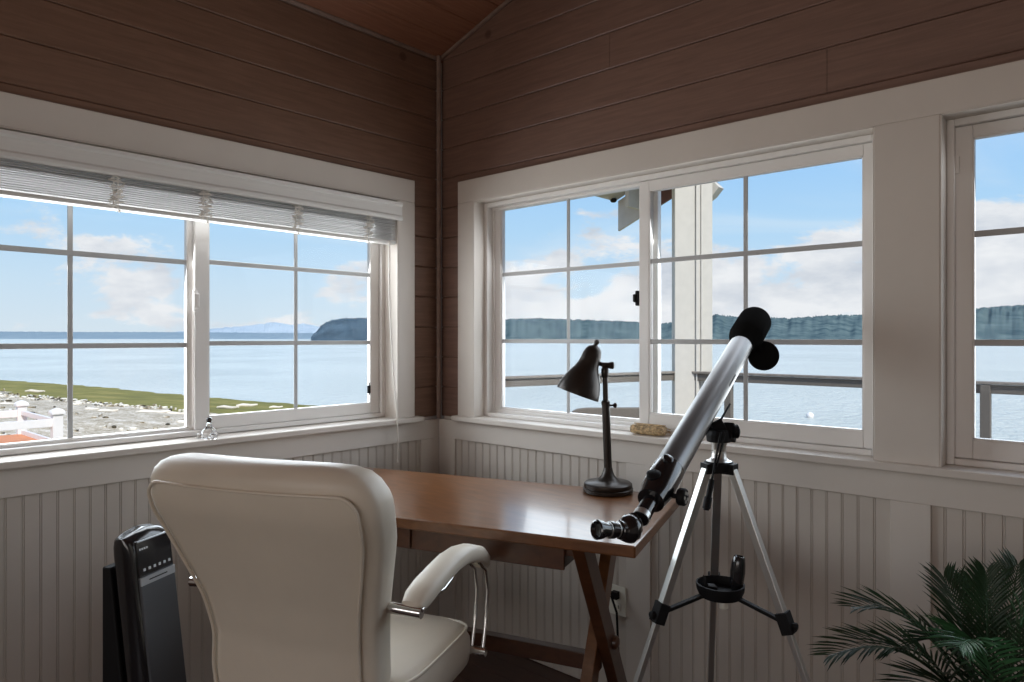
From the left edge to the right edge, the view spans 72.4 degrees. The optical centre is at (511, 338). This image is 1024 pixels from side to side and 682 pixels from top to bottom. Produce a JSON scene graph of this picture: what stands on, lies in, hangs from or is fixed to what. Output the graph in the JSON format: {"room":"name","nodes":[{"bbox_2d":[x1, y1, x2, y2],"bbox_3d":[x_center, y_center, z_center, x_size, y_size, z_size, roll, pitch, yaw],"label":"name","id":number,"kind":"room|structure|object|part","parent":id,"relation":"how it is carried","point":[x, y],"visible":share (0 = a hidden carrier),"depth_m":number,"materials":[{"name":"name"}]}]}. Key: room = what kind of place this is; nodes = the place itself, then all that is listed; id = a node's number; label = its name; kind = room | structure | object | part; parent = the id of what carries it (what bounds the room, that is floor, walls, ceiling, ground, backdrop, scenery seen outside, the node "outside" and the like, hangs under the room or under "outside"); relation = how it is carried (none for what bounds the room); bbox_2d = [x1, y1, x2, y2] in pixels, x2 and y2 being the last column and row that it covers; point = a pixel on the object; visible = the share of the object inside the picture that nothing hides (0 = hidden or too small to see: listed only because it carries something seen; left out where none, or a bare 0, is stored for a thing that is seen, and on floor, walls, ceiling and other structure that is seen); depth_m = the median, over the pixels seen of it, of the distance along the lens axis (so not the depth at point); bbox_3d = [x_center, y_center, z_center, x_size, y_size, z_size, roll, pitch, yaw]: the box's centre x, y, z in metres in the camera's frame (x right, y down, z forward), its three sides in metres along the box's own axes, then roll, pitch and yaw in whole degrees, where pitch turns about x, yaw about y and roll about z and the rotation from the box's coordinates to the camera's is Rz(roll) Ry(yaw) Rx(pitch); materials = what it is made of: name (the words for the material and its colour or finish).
{"room":"home office","nodes":[
{"label":"home office","id":0,"kind":"room"},
{"bbox_2d":[0,0,443,681],"bbox_3d":[-1.937,0.051,1.486,0.145,2.647,4.928,0,0,42],"label":"wall","id":1,"kind":"structure","parent":0,"point":[279,75],"depth_m":2.35,"materials":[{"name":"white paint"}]},
{"bbox_2d":[0,205,384,455],"bbox_3d":[-1.097,-0.125,2.472,0.070,0.928,1.576,0,0,42],"label":"window","id":2,"kind":"structure","parent":1,"relation":"in","point":[196,262],"depth_m":2.46,"materials":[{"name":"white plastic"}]},
{"bbox_3d":[-1.377,-0.124,2.193,0.017,0.891,0.746,0,0,42],"label":"sash","id":3,"kind":"part","parent":2,"relation":"part of","materials":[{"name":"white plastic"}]},
{"bbox_2d":[0,129,402,462],"bbox_3d":[-1.020,-0.028,2.402,0.092,1.097,1.588,0,0,42],"label":"blind","id":4,"kind":"object","parent":2,"relation":"attached to","point":[32,167],"visible":1,"depth_m":2.30,"materials":[{"name":"white plastic"}]},
{"bbox_3d":[-1.230,-0.459,2.167,0.037,0.129,0.052,0,0,42],"label":"ladder cord","id":5,"kind":"part","parent":4,"relation":"part of","materials":[{"name":"white fabric"}]},
{"bbox_3d":[-1.033,-0.408,2.414,0.044,0.014,1.561,0,0,42],"label":"rail","id":6,"kind":"part","parent":4,"relation":"part of","materials":[{"name":"white plastic"}]},
{"bbox_3d":[-1.045,-0.459,2.372,0.037,0.129,0.052,0,0,42],"label":"ladder cord","id":7,"kind":"part","parent":4,"relation":"part of","materials":[{"name":"white fabric"}]},
{"bbox_3d":[-0.812,-0.459,2.631,0.037,0.128,0.051,0,0,42],"label":"ladder cord","id":8,"kind":"part","parent":4,"relation":"part of","materials":[{"name":"white fabric"}]},
{"bbox_3d":[-0.594,-0.459,2.872,0.037,0.129,0.052,0,0,42],"label":"ladder cord","id":9,"kind":"part","parent":4,"relation":"part of","materials":[{"name":"white fabric"}]},
{"bbox_3d":[-0.498,0.056,2.941,0.044,0.931,0.015,0,0,1],"label":"pull cord","id":10,"kind":"part","parent":4,"relation":"part of","materials":[{"name":"white fabric"}]},
{"bbox_3d":[-0.850,-0.124,2.747,0.017,0.891,0.794,0,0,42],"label":"sash","id":11,"kind":"part","parent":2,"relation":"part of","materials":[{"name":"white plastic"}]},
{"bbox_2d":[367,382,370,394],"bbox_3d":[-0.612,0.216,2.993,0.008,0.056,0.014,0,0,42],"label":"window latch","id":12,"kind":"object","parent":2,"relation":"attached to","point":[369,385],"visible":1,"depth_m":2.99,"materials":[{"name":"black plastic"}]},
{"bbox_2d":[0,90,414,417],"bbox_3d":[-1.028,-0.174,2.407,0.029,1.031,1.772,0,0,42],"label":"trim","id":13,"kind":"structure","parent":1,"relation":"attached to","point":[16,111],"depth_m":2.50,"materials":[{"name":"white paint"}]},
{"bbox_2d":[0,416,424,469],"bbox_3d":[-1.055,0.352,2.436,0.166,0.021,1.830,0,0,42],"label":"trim","id":14,"kind":"structure","parent":1,"relation":"attached to","point":[24,460],"depth_m":2.31,"materials":[{"name":"white paint"}]},
{"bbox_2d":[196,417,217,438],"bbox_3d":[-1.032,0.306,2.387,0.068,0.072,0.074,0,0,42],"label":"bottle","id":15,"kind":"object","parent":14,"relation":"on","point":[209,432],"visible":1,"depth_m":2.37,"materials":[{"name":"white"}]},
{"bbox_3d":[-1.942,0.826,1.394,0.029,0.927,4.782,0,0,42],"label":"wainscot frame","id":16,"kind":"part","parent":1,"relation":"part of","materials":[{"name":"white paint"}]},
{"bbox_2d":[283,0,436,59],"bbox_3d":[-1.938,-1.266,1.390,0.019,0.019,4.782,0,0,42],"label":"trim","id":17,"kind":"structure","parent":1,"relation":"attached to","point":[294,2],"depth_m":2.84,"materials":[{"name":"brown wood"}]},
{"bbox_2d":[436,55,440,417],"bbox_3d":[-0.330,-0.457,3.150,0.022,1.631,0.022,0,0,42],"label":"trim","id":18,"kind":"structure","parent":1,"relation":"attached to","point":[438,59],"depth_m":3.14,"materials":[{"name":"brown wood"}]},
{"bbox_2d":[297,0,504,62],"bbox_3d":[-0.170,-1.654,-0.233,5.636,0.993,5.594,0,0,42],"label":"ceiling","id":19,"kind":"structure","parent":0,"point":[433,27],"depth_m":2.88,"materials":[{"name":"brown wood"}]},
{"bbox_2d":[452,650,579,681],"bbox_3d":[-0.155,1.341,-0.217,5.073,0.102,5.073,0,0,42],"label":"floor","id":20,"kind":"structure","parent":0,"point":[496,666],"depth_m":2.71,"materials":[{"name":"brown wood"}]},
{"bbox_2d":[103,524,186,681],"bbox_3d":[-0.979,0.895,1.864,0.290,0.788,0.290,0,0,42],"label":"heater","id":21,"kind":"object","parent":20,"relation":"on","point":[142,637],"visible":0.95,"depth_m":1.81,"materials":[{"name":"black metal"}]},
{"bbox_3d":[-0.956,0.572,1.861,0.028,0.094,0.120,0,0,15],"label":"control panel","id":22,"kind":"part","parent":21,"relation":"part of","materials":[{"name":"black plastic"}]},
{"bbox_2d":[138,565,186,681],"bbox_3d":[-0.910,0.929,1.849,0.098,0.619,0.120,0,0,15],"label":"grille","id":23,"kind":"object","parent":21,"relation":"attached to","point":[160,646],"depth_m":1.84,"materials":[{"name":"black plastic"}]},
{"bbox_2d":[147,453,489,681],"bbox_3d":[-0.443,0.769,1.708,0.744,1.039,0.761,0,0,42],"label":"office chair","id":24,"kind":"object","parent":20,"relation":"on","point":[292,563],"visible":1,"depth_m":1.47,"materials":[{"name":"beige leather"}]},
{"bbox_3d":[-0.643,0.683,1.846,0.139,0.283,0.415,0,0,19],"label":"arm frame","id":25,"kind":"part","parent":24,"relation":"part of","materials":[{"name":"silver metal"}]},
{"bbox_3d":[-0.414,0.797,1.769,0.555,0.117,0.461,0,0,20],"label":"seat","id":26,"kind":"part","parent":24,"relation":"part of","materials":[{"name":"beige leather"}]},
{"bbox_3d":[-0.188,0.683,1.681,0.145,0.283,0.414,0,0,20],"label":"arm frame","id":27,"kind":"part","parent":24,"relation":"part of","materials":[{"name":"silver metal"}]},
{"bbox_2d":[364,467,678,681],"bbox_3d":[-0.161,0.899,2.246,1.405,0.781,0.977,0,0,42],"label":"writing desk","id":28,"kind":"object","parent":20,"relation":"on","point":[544,525],"visible":0.58,"depth_m":2.01,"materials":[{"name":"brown wood"}]},
{"bbox_3d":[-0.487,0.571,2.084,0.431,0.056,0.010,0,0,24],"label":"drawer","id":29,"kind":"part","parent":28,"relation":"part of","materials":[{"name":"brown wood"}]},
{"bbox_3d":[-0.073,0.571,1.901,0.457,0.056,0.010,0,0,24],"label":"drawer","id":30,"kind":"part","parent":28,"relation":"part of","materials":[{"name":"brown wood"}]},
{"bbox_2d":[557,339,632,496],"bbox_3d":[0.276,0.255,2.315,0.228,0.506,0.221,0,0,42],"label":"desk lamp","id":31,"kind":"object","parent":28,"relation":"on","point":[583,379],"visible":1,"depth_m":2.28,"materials":[{"name":"brown metal"}]},
{"bbox_3d":[0.219,0.114,2.314,0.144,0.190,0.144,0,0,42],"label":"lamp shade","id":32,"kind":"part","parent":31,"relation":"part of","materials":[{"name":"brown metal"}]},
{"bbox_3d":[0.235,0.914,2.024,0.034,0.751,0.568,0,0,24],"label":"leg","id":33,"kind":"part","parent":28,"relation":"part of","materials":[{"name":"brown wood"}]},
{"bbox_3d":[0.285,0.914,2.048,0.212,0.751,0.565,0,0,42],"label":"leg","id":34,"kind":"part","parent":28,"relation":"part of","materials":[{"name":"brown wood"}]},
{"bbox_2d":[590,307,810,681],"bbox_3d":[0.547,0.599,1.605,0.633,1.387,1.015,0,0,42],"label":"telescope","id":35,"kind":"object","parent":20,"relation":"on","point":[747,335],"visible":0.98,"depth_m":1.66,"materials":[{"name":"silver metal"}]},
{"bbox_3d":[0.332,0.317,1.403,0.035,0.035,0.035,0,0,33],"label":"focus knob","id":36,"kind":"part","parent":35,"relation":"part of","materials":[{"name":"black plastic"}]},
{"bbox_3d":[0.409,0.491,1.677,0.150,0.355,0.021,0,0,-18],"label":"leg","id":37,"kind":"part","parent":35,"relation":"part of","materials":[{"name":"metal"}]},
{"bbox_3d":[0.412,0.635,1.678,0.112,0.035,0.014,0,0,-18],"label":"spreader arm","id":38,"kind":"part","parent":35,"relation":"part of","materials":[{"name":"black plastic"}]},
{"bbox_2d":[702,575,717,589],"bbox_3d":[0.483,0.599,1.704,0.043,0.041,0.042,0,0,42],"label":"adapter","id":39,"kind":"object","parent":35,"relation":"on","point":[704,581],"visible":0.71,"depth_m":1.69,"materials":[{"name":"black plastic"}]},
{"bbox_3d":[0.468,0.306,1.619,0.018,0.173,0.095,0,0,42],"label":"control rod","id":40,"kind":"part","parent":35,"relation":"part of","materials":[{"name":"black plastic"}]},
{"bbox_3d":[0.527,0.491,1.807,0.021,0.355,0.150,0,0,12],"label":"leg","id":41,"kind":"part","parent":35,"relation":"part of","materials":[{"name":"metal"}]},
{"bbox_2d":[696,575,744,602],"bbox_3d":[0.509,0.615,1.708,0.116,0.035,0.116,0,0,42],"label":"tray","id":42,"kind":"object","parent":35,"relation":"on","point":[724,594],"depth_m":1.68,"materials":[{"name":"black plastic"}]},
{"bbox_3d":[0.517,0.647,1.708,0.021,0.029,0.021,0,0,42],"label":"tray knob","id":43,"kind":"part","parent":35,"relation":"part of","materials":[{"name":"beige plastic"}]},
{"bbox_3d":[0.524,0.192,1.734,0.005,0.058,0.075,0,0,44],"label":"fine rod","id":44,"kind":"part","parent":35,"relation":"part of","materials":[{"name":"black plastic"}]},
{"bbox_3d":[0.542,0.226,1.698,0.017,0.034,0.034,0,0,0],"label":"tension knob","id":45,"kind":"part","parent":35,"relation":"part of","materials":[{"name":"black plastic"}]},
{"bbox_2d":[730,555,745,590],"bbox_3d":[0.548,0.573,1.698,0.036,0.091,0.036,0,0,42],"label":"eyepiece","id":46,"kind":"object","parent":35,"relation":"on","point":[738,565],"visible":0.89,"depth_m":1.69,"materials":[{"name":"black plastic"}]},
{"bbox_3d":[0.579,0.635,1.642,0.112,0.035,0.014,0,0,42],"label":"spreader arm","id":47,"kind":"part","parent":35,"relation":"part of","materials":[{"name":"black plastic"}]},
{"bbox_3d":[0.581,0.491,1.640,0.150,0.355,0.021,0,0,42],"label":"leg","id":48,"kind":"part","parent":35,"relation":"part of","materials":[{"name":"metal"}]},
{"bbox_2d":[807,548,1023,681],"bbox_3d":[0.898,0.863,1.403,0.448,0.853,0.626,0,0,42],"label":"potted palm","id":49,"kind":"object","parent":20,"relation":"on","point":[976,588],"visible":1,"depth_m":1.44,"materials":[{"name":"green plant"}]},
{"bbox_2d":[439,0,1023,681],"bbox_3d":[1.494,-0.344,1.613,4.782,3.438,0.145,0,0,42],"label":"wall","id":50,"kind":"structure","parent":0,"point":[540,81],"depth_m":2.29,"materials":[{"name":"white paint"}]},
{"bbox_2d":[441,0,511,59],"bbox_3d":[0.565,-1.640,2.367,2.397,0.759,0.019,0,0,42],"label":"trim","id":51,"kind":"structure","parent":50,"relation":"attached to","point":[505,2],"depth_m":3.01,"materials":[{"name":"brown wood"}]},
{"bbox_2d":[610,590,619,636],"bbox_3d":[0.443,1.097,2.403,0.269,0.382,0.073,0,0,42],"label":"power cord","id":52,"kind":"object","parent":50,"relation":"hanging from","point":[615,595],"visible":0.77,"depth_m":2.48,"materials":[{"name":"black plastic"}]},
{"bbox_2d":[609,584,625,617],"bbox_3d":[0.379,0.942,2.515,0.072,0.106,0.008,0,0,42],"label":"wall outlet","id":53,"kind":"object","parent":50,"relation":"attached to","point":[620,604],"visible":0.63,"depth_m":2.50,"materials":[{"name":"beige plastic"}]},
{"bbox_2d":[613,602,620,610],"bbox_3d":[0.378,0.964,2.514,0.031,0.027,0.003,0,0,42],"label":"socket","id":54,"kind":"object","parent":53,"relation":"attached to","point":[618,604],"depth_m":2.51,"materials":[{"name":"beige plastic"}]},
{"bbox_2d":[484,134,872,455],"bbox_3d":[0.491,-0.125,2.559,1.579,0.928,0.080,0,0,42],"label":"window","id":55,"kind":"structure","parent":50,"relation":"in","point":[856,441],"depth_m":2.51,"materials":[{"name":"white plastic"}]},
{"bbox_3d":[0.234,-0.124,2.808,0.813,0.891,0.024,0,0,42],"label":"sash","id":56,"kind":"part","parent":55,"relation":"part of","materials":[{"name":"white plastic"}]},
{"bbox_3d":[0.763,-0.124,2.292,0.791,0.891,0.017,0,0,42],"label":"sash","id":57,"kind":"part","parent":55,"relation":"part of","materials":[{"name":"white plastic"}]},
{"bbox_3d":[1.456,0.826,1.569,4.782,0.927,0.029,0,0,42],"label":"wainscot frame","id":58,"kind":"part","parent":50,"relation":"part of","materials":[{"name":"white paint"}]},
{"bbox_2d":[451,415,1023,485],"bbox_3d":[1.088,0.350,1.956,3.506,0.022,0.162,0,0,42],"label":"trim","id":59,"kind":"structure","parent":50,"relation":"attached to","point":[1008,477],"depth_m":2.08,"materials":[{"name":"white paint"}]},
{"bbox_2d":[630,423,670,435],"bbox_3d":[0.482,0.319,2.453,0.143,0.039,0.055,0,0,42],"label":"straw bundle","id":60,"kind":"object","parent":59,"relation":"on","point":[638,428],"visible":1,"depth_m":2.43,"materials":[{"name":"beige wicker"}]},
{"bbox_2d":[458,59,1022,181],"bbox_3d":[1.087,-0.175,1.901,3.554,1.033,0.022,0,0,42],"label":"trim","id":61,"kind":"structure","parent":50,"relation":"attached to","point":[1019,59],"depth_m":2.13,"materials":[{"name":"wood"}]},
{"bbox_2d":[458,59,1023,466],"bbox_3d":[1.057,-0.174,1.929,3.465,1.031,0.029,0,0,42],"label":"trim","id":62,"kind":"structure","parent":50,"relation":"attached to","point":[905,119],"depth_m":1.92,"materials":[{"name":"white paint"}]},
{"bbox_2d":[940,98,1023,466],"bbox_3d":[1.733,-0.126,1.398,1.494,0.934,0.144,0,0,42],"label":"trim","id":63,"kind":"structure","parent":50,"relation":"attached to","point":[944,117],"depth_m":1.85,"materials":[{"name":"white paint"}]},
{"bbox_2d":[946,107,1023,471],"bbox_3d":[1.753,-0.125,1.421,1.488,0.928,0.080,0,0,42],"label":"window","id":64,"kind":"structure","parent":50,"relation":"in","point":[963,447],"depth_m":1.87,"materials":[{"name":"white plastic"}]},
{"label":"outside","id":65,"kind":"structure","parent":0,"visible":0},
{"bbox_2d":[177,322,319,332],"bbox_3d":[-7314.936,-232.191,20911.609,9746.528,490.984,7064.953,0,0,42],"label":"mountains","id":66,"kind":"structure","parent":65,"point":[271,327],"depth_m":8883.94,"materials":[{"name":"stone"}]},
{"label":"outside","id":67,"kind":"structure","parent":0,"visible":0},
{"bbox_2d":[0,331,313,338],"bbox_3d":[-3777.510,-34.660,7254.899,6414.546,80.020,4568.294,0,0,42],"label":"shore","id":68,"kind":"structure","parent":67,"point":[3,335],"depth_m":6192.91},
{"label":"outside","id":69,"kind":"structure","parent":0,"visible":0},
{"bbox_2d":[0,391,216,437],"bbox_3d":[-123.361,2.531,70.759,409.920,1.862,89.354,0,0,42],"label":"beach","id":70,"kind":"structure","parent":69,"point":[127,417],"depth_m":26.69},
{"bbox_2d":[97,409,118,410],"bbox_3d":[-17.380,3.103,30.061,0.559,0.186,0.701,0,0,42],"label":"driftwood log","id":71,"kind":"object","parent":70,"relation":"on","point":[101,409],"visible":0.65,"depth_m":30.02,"materials":[{"name":"white wood"}]},
{"bbox_2d":[0,388,226,434],"bbox_3d":[-26.854,2.863,26.560,57.432,1.364,26.076,0,0,42],"label":"driftwood","id":72,"kind":"object","parent":70,"relation":"on","point":[84,401],"visible":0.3,"depth_m":34.22,"materials":[{"name":"white wood"}]},
{"bbox_2d":[137,410,170,412],"bbox_3d":[-15.752,3.207,30.573,1.061,0.203,1.230,0,0,42],"label":"driftwood log","id":73,"kind":"object","parent":70,"relation":"on","point":[162,411],"visible":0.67,"depth_m":30.54,"materials":[{"name":"white wood"}]},
{"bbox_2d":[167,411,183,413],"bbox_3d":[-14.620,3.260,30.402,0.749,0.185,0.663,0,0,42],"label":"driftwood log","id":74,"kind":"object","parent":70,"relation":"on","point":[172,412],"visible":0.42,"depth_m":30.35,"materials":[{"name":"white wood"}]},
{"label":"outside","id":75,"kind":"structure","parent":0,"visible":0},
{"bbox_2d":[311,318,366,340],"bbox_3d":[-265.289,-20.421,1474.403,572.903,51.736,472.292,0,0,42],"label":"headland","id":76,"kind":"structure","parent":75,"point":[345,329],"depth_m":1319.51,"materials":[{"name":"blue stone"}]},
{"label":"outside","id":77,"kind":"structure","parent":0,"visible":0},
{"bbox_2d":[0,339,1023,440],"bbox_3d":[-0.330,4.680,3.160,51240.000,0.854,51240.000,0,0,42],"label":"sea","id":78,"kind":"structure","parent":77,"point":[327,374],"depth_m":87.44,"materials":[{"name":"liquid"}]},
{"bbox_2d":[806,412,813,417],"bbox_3d":[16.020,4.159,37.576,0.401,0.393,0.401,0,0,42],"label":"buoy","id":79,"kind":"object","parent":78,"relation":"on","point":[809,414],"visible":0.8,"depth_m":37.44,"materials":[{"name":"white plastic"}]},
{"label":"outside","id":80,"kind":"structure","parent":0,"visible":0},
{"bbox_3d":[2.417,1.328,4.420,7.857,0.128,5.209,0,0,42],"label":"deck","id":81,"kind":"object","parent":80,"visible":0},
{"bbox_2d":[505,371,674,386],"bbox_3d":[0.421,0.820,7.232,1.120,0.888,3.319,0,0,42],"label":"deck railing","id":82,"kind":"object","parent":81,"relation":"on","point":[531,380],"visible":0.27,"depth_m":7.21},
{"bbox_3d":[0.421,0.389,7.232,3.457,0.026,0.085,0,0,-30],"label":"cap rail","id":83,"kind":"part","parent":82,"relation":"part of","materials":[{"name":"grey wood"}]},
{"bbox_2d":[571,407,638,417],"bbox_3d":[0.720,0.885,5.346,0.728,0.758,0.717,0,0,42],"label":"patio chair","id":84,"kind":"object","parent":81,"relation":"on","point":[630,412],"visible":0.02,"depth_m":5.12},
{"bbox_2d":[672,183,711,414],"bbox_3d":[2.086,-0.444,8.104,0.419,3.416,0.399,0,0,42],"label":"porch column","id":85,"kind":"structure","parent":81,"relation":"on","point":[691,205],"depth_m":8.03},
{"bbox_2d":[596,182,723,230],"bbox_3d":[1.253,-1.986,7.741,1.678,1.188,2.348,0,0,42],"label":"porch roof","id":86,"kind":"structure","parent":85,"relation":"on","point":[628,206],"depth_m":8.82,"materials":[{"name":"grey wood"}]},
{"bbox_2d":[692,371,1023,438],"bbox_3d":[4.375,0.820,5.955,6.320,0.888,0.154,0,0,42],"label":"deck railing","id":87,"kind":"object","parent":81,"relation":"on","point":[985,390],"visible":0.32,"depth_m":6.94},
{"bbox_3d":[2.409,0.835,7.766,0.077,0.858,0.077,0,0,42],"label":"post","id":88,"kind":"part","parent":87,"relation":"part of","materials":[{"name":"white wood"}]},
{"bbox_3d":[4.375,0.389,5.955,6.320,0.026,0.085,0,0,43],"label":"cap rail","id":89,"kind":"part","parent":87,"relation":"part of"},
{"bbox_3d":[4.375,0.444,5.955,6.320,0.077,0.043,0,0,43],"label":"rail","id":90,"kind":"part","parent":87,"relation":"part of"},
{"bbox_3d":[4.166,0.835,6.147,0.077,0.858,0.077,0,0,42],"label":"post","id":91,"kind":"part","parent":87,"relation":"part of","materials":[{"name":"grey wood"}]},
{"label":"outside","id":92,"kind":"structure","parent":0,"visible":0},
{"bbox_2d":[0,434,36,443],"bbox_3d":[-7.701,2.596,7.005,1.689,2.630,5.214,0,0,42],"label":"terrace","id":93,"kind":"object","parent":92,"point":[4,438],"depth_m":8.95,"materials":[{"name":"ceramic"}]},
{"bbox_2d":[0,400,65,439],"bbox_3d":[-7.501,1.057,7.228,1.696,0.448,4.592,0,0,42],"label":"fence","id":94,"kind":"object","parent":93,"relation":"on","point":[55,421],"visible":0.89,"depth_m":8.35,"materials":[{"name":"white wood"}]},
{"bbox_3d":[-8.073,1.003,7.740,0.038,0.094,4.441,0,0,42],"label":"rail","id":95,"kind":"part","parent":94,"relation":"part of","materials":[{"name":"white wood"}]},
{"bbox_3d":[-6.592,1.093,9.394,0.106,0.376,0.106,0,0,42],"label":"post","id":96,"kind":"part","parent":94,"relation":"part of","materials":[{"name":"white wood"}]},
{"bbox_3d":[-6.929,1.003,6.715,0.038,0.094,4.441,0,0,42],"label":"rail","id":97,"kind":"part","parent":94,"relation":"part of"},
{"bbox_3d":[-6.020,1.251,8.882,1.536,0.060,0.038,0,0,42],"label":"rail","id":98,"kind":"part","parent":94,"relation":"part of","materials":[{"name":"white wood"}]},
{"bbox_3d":[-6.020,0.995,8.882,1.536,0.060,0.038,0,0,42],"label":"rail","id":99,"kind":"part","parent":94,"relation":"part of","materials":[{"name":"white wood"}]},
{"bbox_3d":[-5.448,1.093,8.369,0.106,0.376,0.106,0,0,42],"label":"post","id":100,"kind":"part","parent":94,"relation":"part of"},
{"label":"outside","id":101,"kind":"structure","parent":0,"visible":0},
{"bbox_2d":[0,380,314,413],"bbox_3d":[-102.003,3.676,94.446,409.920,1.383,50.661,0,0,42],"label":"grass","id":102,"kind":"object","parent":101,"point":[80,392],"visible":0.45,"depth_m":45.77,"materials":[{"name":"green plant"}]},
{"bbox_2d":[25,389,44,392],"bbox_3d":[-31.943,3.525,46.796,1.641,0.239,0.795,0,0,42],"label":"driftwood log","id":103,"kind":"object","parent":102,"relation":"on","point":[30,390],"visible":0.93,"depth_m":46.69,"materials":[{"name":"beige wood"}]},
{"bbox_2d":[217,405,238,408],"bbox_3d":[-14.857,3.593,36.549,1.235,0.203,0.668,0,0,42],"label":"driftwood log","id":104,"kind":"object","parent":102,"relation":"on","point":[222,406],"visible":0.98,"depth_m":36.48,"materials":[{"name":"white wood"}]},
{"bbox_2d":[236,403,257,406],"bbox_3d":[-15.030,3.777,39.627,0.676,0.221,1.011,0,0,42],"label":"driftwood log","id":105,"kind":"object","parent":102,"relation":"on","point":[242,404],"visible":0.92,"depth_m":39.55,"materials":[{"name":"white wood"}]},
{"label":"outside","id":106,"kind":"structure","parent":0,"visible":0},
{"bbox_2d":[505,305,1023,338],"bbox_3d":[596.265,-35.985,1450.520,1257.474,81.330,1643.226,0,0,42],"label":"shore","id":107,"kind":"structure","parent":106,"point":[1001,322],"depth_m":1065.06,"materials":[{"name":"green plant"}]}
]}

